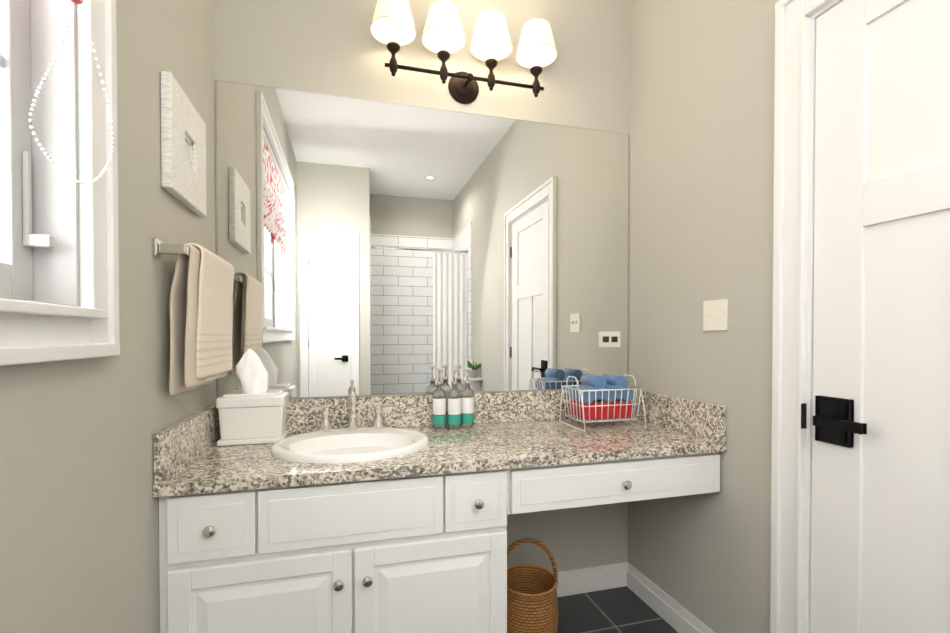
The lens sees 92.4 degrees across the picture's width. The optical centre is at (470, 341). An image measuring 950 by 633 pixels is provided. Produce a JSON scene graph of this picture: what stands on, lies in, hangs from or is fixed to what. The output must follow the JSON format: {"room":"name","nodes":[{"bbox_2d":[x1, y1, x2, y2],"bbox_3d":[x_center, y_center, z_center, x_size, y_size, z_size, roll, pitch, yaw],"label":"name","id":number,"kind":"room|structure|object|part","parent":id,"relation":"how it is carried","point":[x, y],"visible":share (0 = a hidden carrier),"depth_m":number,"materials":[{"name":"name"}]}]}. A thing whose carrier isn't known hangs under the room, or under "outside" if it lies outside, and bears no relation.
{"room":"bathroom","nodes":[
{"label":"bathroom","id":0,"kind":"room"},
{"bbox_2d":[0,0,215,632],"bbox_3d":[-0.756,-0.273,0.603,0.150,3.020,2.400,0,1,-15],"label":"wall","id":1,"kind":"structure","parent":0,"point":[131,405],"depth_m":1.04,"materials":[{"name":"grey paint"}]},
{"bbox_2d":[0,0,119,365],"bbox_3d":[-0.615,-0.675,0.152,0.190,1.432,1.632,0,1,-15],"label":"window","id":2,"kind":"structure","parent":1,"relation":"in","point":[37,301],"depth_m":0.85,"materials":[{"name":"white wood"}]},
{"bbox_3d":[-0.644,-0.675,0.144,0.060,1.229,1.429,0,1,-15],"label":"window sash","id":3,"kind":"part","parent":2,"relation":"part of","materials":[{"name":"white wood"}]},
{"bbox_2d":[22,151,31,246],"bbox_3d":[-0.800,-0.256,0.823,0.008,0.170,0.012,0,1,-15],"label":"bar","id":4,"kind":"object","parent":2,"relation":"attached to","point":[27,193],"visible":1,"depth_m":0.82,"materials":[{"name":"grey plastic"}]},
{"bbox_2d":[28,234,53,247],"bbox_3d":[-0.780,-0.182,0.829,0.033,0.022,0.016,0,1,-15],"label":"lever","id":5,"kind":"object","parent":4,"relation":"attached to","point":[41,240],"visible":0.98,"depth_m":0.82,"materials":[{"name":"grey plastic"}]},
{"bbox_2d":[160,71,205,215],"bbox_3d":[-0.884,-0.588,1.417,0.027,0.320,0.325,0,1,-15],"label":"picture frame","id":6,"kind":"object","parent":1,"relation":"attached to","point":[183,152],"visible":1,"depth_m":1.35,"materials":[{"name":"white wood"}]},
{"bbox_2d":[185,141,188,164],"bbox_3d":[-0.891,-0.588,1.415,0.011,0.076,0.081,0,1,-15],"label":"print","id":7,"kind":"object","parent":6,"relation":"attached to","point":[186,142],"depth_m":1.43,"materials":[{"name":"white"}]},
{"bbox_2d":[153,402,220,484],"bbox_3d":[-0.896,0.308,1.484,0.030,0.135,0.576,0,1,-15],"label":"backsplash","id":8,"kind":"structure","parent":1,"relation":"attached to","point":[176,446],"depth_m":1.34,"materials":[{"name":"multicoloured stone"}]},
{"bbox_2d":[153,238,233,395],"bbox_3d":[-0.861,-0.069,1.468,0.095,0.437,0.518,0,1,-15],"label":"towel rail","id":9,"kind":"object","parent":1,"relation":"attached to","point":[201,309],"visible":1,"depth_m":1.33,"materials":[{"name":"beige fabric"}]},
{"bbox_3d":[-0.809,-0.249,1.237,0.075,0.048,0.048,0,1,-15],"label":"post","id":10,"kind":"part","parent":9,"relation":"part of","materials":[{"name":"silver metal"}]},
{"bbox_2d":[188,243,233,378],"bbox_3d":[-0.866,-0.089,1.496,0.092,0.400,0.405,0,1,-15],"label":"towel","id":11,"kind":"object","parent":9,"relation":"hanging from","point":[213,281],"depth_m":1.42,"materials":[{"name":"beige fabric"}]},
{"bbox_2d":[214,0,629,572],"bbox_3d":[-0.120,-0.292,2.079,2.146,3.020,0.120,0,1,-15],"label":"wall","id":12,"kind":"structure","parent":0,"point":[333,47],"depth_m":2.06,"materials":[{"name":"grey paint"}]},
{"bbox_2d":[215,79,628,397],"bbox_3d":[-0.103,-0.394,2.017,1.834,1.247,0.006,0,1,-15],"label":"mirror","id":13,"kind":"object","parent":12,"relation":"attached to","point":[368,247],"visible":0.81,"depth_m":1.98,"materials":[{"name":"clear glass"}]},
{"bbox_2d":[599,332,619,346],"bbox_3d":[0.682,-0.009,2.226,0.116,0.076,0.007,0,1,-15],"label":"outlet","id":14,"kind":"object","parent":13,"relation":"attached to","point":[609,339],"visible":1,"depth_m":2.22,"materials":[{"name":"white plastic"}]},
{"bbox_2d":[603,336,608,341],"bbox_3d":[0.660,-0.008,2.217,0.034,0.028,0.001,0,1,-15],"label":"socket","id":15,"kind":"object","parent":14,"relation":"attached to","point":[605,338],"depth_m":2.22,"materials":[{"name":"grey plastic"}]},
{"bbox_2d":[611,336,617,341],"bbox_3d":[0.706,-0.009,2.230,0.034,0.028,0.001,0,1,-15],"label":"socket","id":16,"kind":"object","parent":14,"relation":"attached to","point":[613,338],"depth_m":2.23,"materials":[{"name":"grey plastic"}]},
{"bbox_2d":[285,390,573,428],"bbox_3d":[-0.100,0.301,2.013,1.842,0.135,0.030,0,1,-15],"label":"backsplash","id":17,"kind":"structure","parent":12,"relation":"attached to","point":[544,405],"depth_m":1.98,"materials":[{"name":"multicoloured stone"}]},
{"bbox_2d":[370,0,557,103],"bbox_3d":[-0.013,-1.214,1.928,0.806,0.319,0.204,0,1,-15],"label":"sconce","id":18,"kind":"object","parent":12,"relation":"attached to","point":[392,27],"visible":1,"depth_m":1.92,"materials":[{"name":"frosted white glass"},{"name":"oil rubbed bronze"}]},
{"bbox_3d":[-0.310,-1.309,1.837,0.180,0.124,0.180,0,1,-15],"label":"lamp shade","id":19,"kind":"part","parent":18,"relation":"part of","materials":[{"name":"white glass"}]},
{"bbox_2d":[390,24,395,41],"bbox_3d":[-0.310,-1.232,1.838,0.023,0.078,0.023,0,1,-15],"label":"bulb","id":20,"kind":"object","parent":18,"relation":"on","point":[393,26],"depth_m":1.83,"materials":[{"name":"white glass"}]},
{"bbox_3d":[-0.310,-1.299,1.837,0.032,0.048,0.032,0,1,-15],"label":"bulb","id":21,"kind":"part","parent":18,"relation":"part of","materials":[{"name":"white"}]},
{"bbox_3d":[-0.110,-1.309,1.891,0.180,0.124,0.180,0,1,-15],"label":"lamp shade","id":22,"kind":"part","parent":18,"relation":"part of","materials":[{"name":"white glass"}]},
{"bbox_2d":[441,33,445,49],"bbox_3d":[-0.110,-1.232,1.892,0.023,0.078,0.023,0,1,-15],"label":"bulb","id":23,"kind":"object","parent":18,"relation":"on","point":[443,36],"depth_m":1.88,"materials":[{"name":"white glass"}]},
{"bbox_3d":[-0.110,-1.299,1.891,0.032,0.048,0.032,0,1,-15],"label":"bulb","id":24,"kind":"part","parent":18,"relation":"part of","materials":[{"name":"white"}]},
{"bbox_3d":[0.090,-1.310,1.945,0.180,0.124,0.180,0,1,-15],"label":"lamp shade","id":25,"kind":"part","parent":18,"relation":"part of","materials":[{"name":"white glass"}]},
{"bbox_2d":[489,41,493,57],"bbox_3d":[0.090,-1.233,1.946,0.023,0.078,0.023,0,1,-15],"label":"bulb","id":26,"kind":"object","parent":18,"relation":"on","point":[491,44],"depth_m":1.94,"materials":[{"name":"white glass"}]},
{"bbox_3d":[0.090,-1.300,1.945,0.032,0.048,0.032,0,1,-15],"label":"bulb","id":27,"kind":"part","parent":18,"relation":"part of","materials":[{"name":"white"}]},
{"bbox_3d":[0.290,-1.311,1.999,0.180,0.124,0.180,0,1,-15],"label":"lamp shade","id":28,"kind":"part","parent":18,"relation":"part of","materials":[{"name":"white glass"}]},
{"bbox_2d":[534,49,538,65],"bbox_3d":[0.290,-1.234,2.000,0.023,0.078,0.023,0,1,-15],"label":"bulb","id":29,"kind":"object","parent":18,"relation":"on","point":[536,52],"depth_m":1.99,"materials":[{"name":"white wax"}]},
{"bbox_3d":[0.290,-1.301,1.999,0.032,0.048,0.032,0,1,-15],"label":"bulb","id":30,"kind":"part","parent":18,"relation":"part of","materials":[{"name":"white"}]},
{"bbox_2d":[556,570,627,596],"bbox_3d":[0.380,1.178,2.161,0.845,0.078,0.016,0,1,-15],"label":"baseboard","id":31,"kind":"structure","parent":12,"relation":"attached to","point":[590,583],"depth_m":2.21,"materials":[{"name":"white paint"}]},
{"bbox_2d":[558,562,627,579],"bbox_3d":[0.379,1.122,2.164,0.845,0.039,0.009,0,1,-15],"label":"cap","id":32,"kind":"object","parent":31,"relation":"on","point":[582,572],"visible":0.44,"depth_m":2.22,"materials":[{"name":"white paint"}]},
{"bbox_2d":[557,586,677,632],"bbox_3d":[0.402,1.292,0.158,2.146,0.100,4.140,0,1,-15],"label":"floor","id":33,"kind":"structure","parent":0,"point":[625,609],"depth_m":2.03,"materials":[{"name":"tile"}]},
{"bbox_2d":[153,449,726,632],"bbox_3d":[-0.023,0.813,1.732,1.842,0.817,0.624,0,1,-15],"label":"bathroom vanity","id":34,"kind":"object","parent":33,"relation":"on","point":[352,512],"depth_m":1.37,"materials":[{"name":"white wood"}]},
{"bbox_3d":[-0.707,0.514,1.236,0.031,0.031,0.028,0,1,-15],"label":"knob","id":35,"kind":"part","parent":34,"relation":"part of","materials":[{"name":"silver metal"}]},
{"bbox_3d":[-0.713,0.514,1.260,0.220,0.180,0.021,0,1,-15],"label":"drawer","id":36,"kind":"part","parent":34,"relation":"part of","materials":[{"name":"white wood"}]},
{"bbox_3d":[-0.586,0.865,1.300,0.483,0.487,0.019,0,1,-15],"label":"door","id":37,"kind":"part","parent":34,"relation":"part of","materials":[{"name":"white wood"}]},
{"bbox_3d":[-0.383,0.708,1.326,0.031,0.031,0.028,0,1,-15],"label":"knob","id":38,"kind":"part","parent":34,"relation":"part of","materials":[{"name":"silver metal"}]},
{"bbox_3d":[-0.304,0.708,1.347,0.031,0.031,0.028,0,1,-15],"label":"knob","id":39,"kind":"part","parent":34,"relation":"part of","materials":[{"name":"silver metal"}]},
{"bbox_3d":[-0.115,0.863,1.427,0.482,0.487,0.019,0,1,-15],"label":"door","id":40,"kind":"part","parent":34,"relation":"part of","materials":[{"name":"white wood"}]},
{"bbox_2d":[153,417,726,492],"bbox_3d":[-0.025,0.388,1.733,1.842,0.032,0.611,0,1,-15],"label":"countertop","id":41,"kind":"structure","parent":34,"relation":"on","point":[490,442],"depth_m":1.56,"materials":[{"name":"multicoloured stone"}]},
{"bbox_2d":[216,349,288,445],"bbox_3d":[-0.808,0.201,1.706,0.226,0.343,0.145,0,1,-15],"label":"tissue box","id":42,"kind":"object","parent":41,"relation":"on","point":[254,411],"visible":0.92,"depth_m":1.66,"materials":[{"name":"white ceramic"}]},
{"bbox_2d":[257,421,440,468],"bbox_3d":[-0.420,0.439,1.635,0.544,0.174,0.456,0,1,-15],"label":"sink","id":43,"kind":"object","parent":41,"relation":"in","point":[314,446],"depth_m":1.66,"materials":[{"name":"white ceramic"}]},
{"bbox_2d":[309,385,392,428],"bbox_3d":[-0.456,0.263,1.769,0.318,0.172,0.168,0,1,-15],"label":"faucet","id":44,"kind":"object","parent":41,"relation":"on","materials":[{"name":"silver metal"}]},
{"bbox_2d":[432,367,473,428],"bbox_3d":[-0.069,0.242,1.937,0.182,0.255,0.083,0,1,-15],"label":"soap bottles","id":45,"kind":"object","parent":41,"relation":"on","point":[460,409],"visible":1,"depth_m":1.92,"materials":[{"name":"white"}]},
{"bbox_2d":[559,374,646,431],"bbox_3d":[0.577,0.258,2.005,0.293,0.221,0.232,0,1,-15],"label":"wire basket","id":46,"kind":"object","parent":41,"relation":"on","point":[603,397],"visible":1,"depth_m":1.95,"materials":[{"name":"white metal"}]},
{"bbox_3d":[0.019,0.511,1.457,0.205,0.180,0.021,0,1,-15],"label":"drawer","id":47,"kind":"part","parent":34,"relation":"part of","materials":[{"name":"white wood"}]},
{"bbox_3d":[0.026,0.511,1.433,0.031,0.031,0.028,0,1,-15],"label":"knob","id":48,"kind":"part","parent":34,"relation":"part of","materials":[{"name":"silver metal"}]},
{"bbox_3d":[0.537,0.494,1.571,0.031,0.031,0.028,0,1,-15],"label":"knob","id":49,"kind":"part","parent":34,"relation":"part of","materials":[{"name":"silver metal"}]},
{"bbox_2d":[507,538,557,632],"bbox_3d":[0.228,0.995,1.785,0.232,0.447,0.232,0,1,5],"label":"wicker basket","id":50,"kind":"object","parent":33,"relation":"on","point":[532,601],"visible":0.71,"depth_m":1.71,"materials":[{"name":"brown wicker"}]},
{"bbox_3d":[0.228,0.856,1.783,0.229,0.169,0.018,0,1,5],"label":"handle","id":51,"kind":"part","parent":50,"relation":"part of","materials":[{"name":"brown wicker"}]},
{"bbox_2d":[628,0,778,632],"bbox_3d":[0.962,-0.289,1.840,0.120,3.020,0.905,0,1,-15],"label":"wall","id":52,"kind":"structure","parent":0,"point":[701,152],"depth_m":1.76,"materials":[{"name":"grey paint"}]},
{"bbox_2d":[627,571,701,632],"bbox_3d":[0.885,1.182,1.880,0.016,0.078,0.787,0,1,-15],"label":"baseboard","id":53,"kind":"structure","parent":52,"relation":"attached to","point":[669,614],"depth_m":2.01,"materials":[{"name":"white paint"}]},
{"bbox_2d":[628,563,714,632],"bbox_3d":[0.889,1.125,1.880,0.009,0.039,0.787,0,1,-15],"label":"cap","id":54,"kind":"object","parent":53,"relation":"on","point":[696,622],"visible":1,"depth_m":1.96,"materials":[{"name":"white paint"}]},
{"bbox_2d":[630,390,725,440],"bbox_3d":[0.854,0.302,1.955,0.030,0.135,0.576,0,1,-15],"label":"backsplash","id":55,"kind":"structure","parent":52,"relation":"attached to","point":[699,418],"depth_m":1.85,"materials":[{"name":"multicoloured stone"}]},
{"bbox_2d":[703,299,727,330],"bbox_3d":[0.923,-0.097,1.725,0.015,0.116,0.116,0,1,-15],"label":"switch plate","id":56,"kind":"object","parent":52,"relation":"attached to","point":[715,315],"visible":1,"depth_m":1.72,"materials":[{"name":"white plastic"}]},
{"bbox_2d":[770,0,842,632],"bbox_3d":[1.171,0.080,1.013,0.152,2.301,0.983,0,1,-15],"label":"door frame","id":57,"kind":"structure","parent":52,"relation":"attached to","point":[795,10],"depth_m":1.41,"materials":[{"name":"white paint"}]},
{"bbox_3d":[1.112,-1.057,0.983,0.030,0.026,0.983,0,1,-15],"label":"right door top backband trim","id":58,"kind":"part","parent":57,"relation":"part of","materials":[{"name":"white wood"}]},
{"bbox_2d":[801,403,806,428],"bbox_3d":[1.012,0.227,1.383,0.020,0.076,0.001,0,1,-15],"label":"strike plate","id":59,"kind":"object","parent":57,"relation":"attached to","point":[803,414],"visible":1,"depth_m":1.38,"materials":[{"name":"black metal"}]},
{"bbox_3d":[1.118,-1.017,0.985,0.018,0.090,0.798,0,1,-15],"label":"right door top casing trim","id":60,"kind":"part","parent":57,"relation":"part of","materials":[{"name":"white wood"}]},
{"bbox_3d":[1.115,-0.977,0.984,0.023,0.014,0.795,0,1,-15],"label":"right door top bead trim","id":61,"kind":"part","parent":57,"relation":"part of","materials":[{"name":"white wood"}]},
{"bbox_2d":[810,0,949,632],"bbox_3d":[1.148,0.133,1.007,0.036,2.181,0.768,0,1,-15],"label":"door","id":62,"kind":"structure","parent":52,"relation":"in","point":[880,530],"depth_m":1.20,"materials":[{"name":"white paint"}]},
{"bbox_2d":[813,395,866,447],"bbox_3d":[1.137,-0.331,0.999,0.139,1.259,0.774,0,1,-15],"label":"door handle","id":63,"kind":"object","parent":62,"relation":"attached to","point":[833,422],"depth_m":1.28,"materials":[{"name":"black metal"}]},
{"bbox_3d":[-0.720,-0.945,0.809,0.074,0.663,0.147,0,1,-15],"label":"string","id":64,"kind":"object","parent":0,"visible":0},
{"bbox_2d":[71,0,82,4],"bbox_3d":[-0.666,-0.606,0.753,0.021,0.069,0.103,0,1,-15],"label":"bow","id":65,"kind":"object","parent":64,"relation":"hanging from","point":[78,2],"visible":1,"depth_m":0.78,"materials":[{"name":"red fabric"}]},
{"bbox_2d":[29,0,113,183],"bbox_3d":[-0.664,-0.433,0.770,0.005,0.337,0.244,0,1,-15],"label":"beads","id":66,"kind":"object","parent":65,"relation":"hanging from","point":[35,100],"visible":1,"depth_m":0.74,"materials":[{"name":"white plastic"}]}
]}

